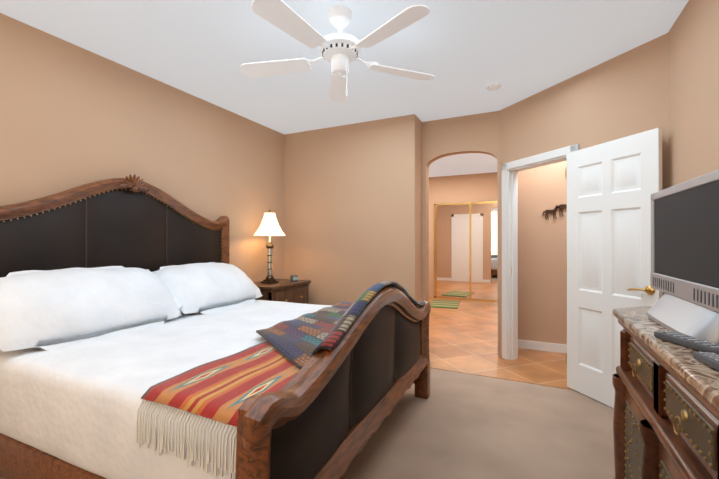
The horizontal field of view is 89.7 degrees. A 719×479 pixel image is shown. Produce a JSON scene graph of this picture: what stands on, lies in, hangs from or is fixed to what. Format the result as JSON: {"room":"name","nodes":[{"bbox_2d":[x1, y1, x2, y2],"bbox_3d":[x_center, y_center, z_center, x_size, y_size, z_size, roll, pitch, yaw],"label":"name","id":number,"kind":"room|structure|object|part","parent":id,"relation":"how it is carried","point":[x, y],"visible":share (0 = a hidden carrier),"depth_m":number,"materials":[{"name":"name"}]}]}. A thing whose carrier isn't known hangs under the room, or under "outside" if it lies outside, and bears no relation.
{"room":"bedroom","nodes":[
{"label":"bedroom","id":0,"kind":"room"},
{"bbox_2d":[0,13,283,281],"bbox_3d":[-1.131,-0.063,4.742,0.120,2.700,8.690,0,0,26],"label":"wall","id":1,"kind":"structure","parent":0,"point":[72,115],"depth_m":2.97,"materials":[{"name":"paint"}]},
{"bbox_2d":[0,368,614,478],"bbox_3d":[-0.179,1.317,2.133,4.050,0.080,4.780,0,0,26],"label":"floor carpet","id":2,"kind":"object","parent":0,"point":[456,425],"depth_m":2.36,"materials":[{"name":"beige carpet"}]},
{"bbox_2d":[0,174,430,478],"bbox_3d":[-0.850,0.373,2.474,2.273,1.810,2.159,0,0,24],"label":"bed","id":3,"kind":"object","parent":2,"relation":"on","point":[144,334],"visible":1,"depth_m":1.85,"materials":[{"name":"white fabric"}]},
{"bbox_2d":[0,266,181,351],"bbox_3d":[-1.697,0.393,2.296,0.501,0.413,1.132,0,0,24],"label":"pillow","id":4,"kind":"object","parent":3,"relation":"on","point":[59,309],"depth_m":2.12,"materials":[{"name":"white fabric"}]},
{"bbox_3d":[-1.835,0.375,2.922,0.109,1.810,2.100,0,0,24],"label":"headboard","id":5,"kind":"part","parent":3,"relation":"part of","materials":[{"name":"black leather"}]},
{"bbox_2d":[152,262,261,313],"bbox_3d":[-1.329,0.406,3.229,0.530,0.391,1.094,0,0,24],"label":"pillow","id":6,"kind":"object","parent":3,"relation":"on","point":[210,287],"depth_m":3.01,"materials":[{"name":"white fabric"}]},
{"bbox_3d":[0.117,0.771,2.033,0.148,1.011,2.159,0,0,24],"label":"footboard","id":7,"kind":"part","parent":3,"relation":"part of","materials":[{"name":"brown wood"}]},
{"bbox_2d":[256,281,425,367],"bbox_3d":[-0.119,0.406,2.311,0.770,0.340,1.556,0,0,24],"label":"blanket","id":8,"kind":"object","parent":3,"relation":"on","point":[342,333],"depth_m":1.89,"materials":[{"name":"multicoloured fabric"}]},
{"bbox_2d":[253,279,310,303],"bbox_3d":[-0.977,0.895,4.259,0.521,0.780,0.740,0,0,26],"label":"nightstand","id":9,"kind":"object","parent":2,"relation":"on","point":[285,290],"visible":0.25,"depth_m":4.12,"materials":[{"name":"brown wood"}]},
{"bbox_2d":[254,210,285,283],"bbox_3d":[-1.044,0.075,4.206,0.341,0.857,0.341,0,0,26],"label":"table lamp","id":10,"kind":"object","parent":9,"relation":"on","point":[269,226],"visible":1,"depth_m":4.16,"materials":[{"name":"beige fabric"}]},
{"bbox_2d":[290,275,297,280],"bbox_3d":[-0.792,0.470,4.382,0.080,0.070,0.062,0,0,-44],"label":"alarm clock","id":11,"kind":"object","parent":9,"relation":"on","point":[293,277],"visible":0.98,"depth_m":4.36,"materials":[{"name":"grey plastic"}]},
{"bbox_2d":[612,306,718,478],"bbox_3d":[1.059,0.793,0.881,0.508,0.960,1.792,0,0,26],"label":"dresser","id":12,"kind":"object","parent":2,"relation":"on","point":[666,415],"visible":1,"depth_m":1.14,"materials":[{"name":"brown wood"}]},
{"bbox_2d":[647,169,718,344],"bbox_3d":[1.200,0.051,1.266,0.232,0.522,0.760,0,0,26],"label":"flat-screen tv","id":13,"kind":"object","parent":12,"relation":"on","point":[684,275],"visible":0.96,"depth_m":1.24,"materials":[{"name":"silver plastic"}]},
{"bbox_2d":[654,331,718,354],"bbox_3d":[0.966,0.300,1.044,0.050,0.022,0.220,0,0,-2],"label":"remote","id":14,"kind":"object","parent":12,"relation":"on","point":[690,342],"visible":1,"depth_m":1.04,"materials":[{"name":"grey plastic"}]},
{"bbox_2d":[693,352,718,370],"bbox_3d":[0.867,0.299,0.848,0.048,0.022,0.190,0,0,16],"label":"remote","id":15,"kind":"object","parent":12,"relation":"on","point":[710,359],"visible":1,"depth_m":0.90,"materials":[{"name":"grey plastic"}]},
{"bbox_2d":[0,0,688,176],"bbox_3d":[0.927,-1.456,3.870,4.550,0.080,8.850,0,0,26],"label":"ceiling","id":16,"kind":"structure","parent":0,"point":[464,52],"depth_m":2.69,"materials":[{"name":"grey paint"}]},
{"bbox_2d":[240,0,434,102],"bbox_3d":[-0.156,-1.152,2.244,1.305,0.539,1.286,0,0,26],"label":"ceiling fan","id":17,"kind":"object","parent":16,"relation":"hanging from","point":[339,51],"visible":1,"depth_m":2.19,"materials":[{"name":"white plastic"}]},
{"bbox_2d":[486,82,500,90],"bbox_3d":[1.229,-1.398,3.309,0.132,0.039,0.132,0,0,26],"label":"smoke detector","id":18,"kind":"object","parent":16,"relation":"attached to","point":[492,86],"visible":1,"depth_m":3.27,"materials":[{"name":"white plastic"}]},
{"bbox_2d":[284,114,421,305],"bbox_3d":[-0.097,-0.063,4.667,1.810,2.700,0.450,0,0,26],"label":"wall","id":19,"kind":"structure","parent":0,"point":[353,213],"depth_m":4.40,"materials":[{"name":"paint"}]},
{"bbox_2d":[422,111,499,355],"bbox_3d":[1.179,-0.065,4.204,0.890,2.700,0.120,0,0,26],"label":"wall","id":20,"kind":"structure","parent":0,"point":[473,133],"depth_m":4.19,"materials":[{"name":"paint"}]},
{"bbox_2d":[429,172,496,296],"bbox_3d":[1.967,-0.051,8.008,2.640,2.700,0.120,0,0,26],"label":"wall","id":21,"kind":"structure","parent":0,"point":[480,187],"depth_m":7.87,"materials":[{"name":"paint"}]},
{"bbox_2d":[434,201,497,301],"bbox_3d":[2.367,0.250,7.708,1.550,2.096,0.032,0,0,26],"label":"mirrored closet doors","id":22,"kind":"structure","parent":21,"relation":"in","point":[465,250],"depth_m":7.75,"materials":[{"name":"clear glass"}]},
{"bbox_2d":[429,297,572,389],"bbox_3d":[1.493,1.298,5.502,4.150,0.024,5.400,0,0,26],"label":"floor","id":23,"kind":"structure","parent":0,"point":[463,337],"depth_m":4.09,"materials":[{"name":"tile"}]},
{"bbox_2d":[430,300,459,308],"bbox_3d":[1.685,1.285,7.184,0.560,0.012,0.800,0,0,20],"label":"rug","id":24,"kind":"object","parent":23,"relation":"on","point":[444,304],"visible":0.85,"depth_m":7.11,"materials":[{"name":"green fabric"}]},
{"bbox_2d":[518,161,566,344],"bbox_3d":[2.586,-0.066,4.017,1.650,2.700,0.120,0,0,26],"label":"wall","id":25,"kind":"structure","parent":0,"point":[542,281],"depth_m":4.15,"materials":[{"name":"paint"}]},
{"bbox_2d":[518,339,566,352],"bbox_3d":[2.566,1.234,3.948,1.670,0.100,0.014,0,0,26],"label":"baseboard","id":26,"kind":"structure","parent":25,"relation":"attached to","point":[544,346],"depth_m":4.16,"materials":[{"name":"white wood"}]},
{"bbox_2d":[542,204,566,219],"bbox_3d":[2.266,-0.348,4.088,0.351,0.241,0.006,0,0,26],"label":"wall art","id":27,"kind":"object","parent":25,"relation":"attached to","point":[561,207],"visible":0.65,"depth_m":4.10,"materials":[{"name":"brown metal"}]},
{"bbox_2d":[499,33,667,356],"bbox_3d":[1.898,-0.069,3.207,0.120,2.700,1.719,0,0,-21],"label":"wall","id":28,"kind":"structure","parent":0,"point":[625,94],"depth_m":2.97,"materials":[{"name":"paint"}]},
{"bbox_2d":[502,144,578,359],"bbox_3d":[1.773,0.232,3.524,0.156,2.100,0.895,0,0,-21],"label":"door frame","id":29,"kind":"structure","parent":28,"relation":"attached to","point":[511,170],"depth_m":3.85,"materials":[{"name":"white wood"}]},
{"bbox_2d":[565,128,662,407],"bbox_3d":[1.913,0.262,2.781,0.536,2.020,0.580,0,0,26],"label":"door","id":30,"kind":"structure","parent":28,"relation":"in","point":[613,186],"depth_m":2.78,"materials":[{"name":"white painted wood"},{"name":"brass"}]},
{"bbox_2d":[668,0,718,187],"bbox_3d":[1.397,-0.077,0.833,0.120,2.700,3.830,0,0,26],"label":"wall","id":31,"kind":"structure","parent":0,"point":[693,92],"depth_m":2.09,"materials":[{"name":"paint"}]}
]}

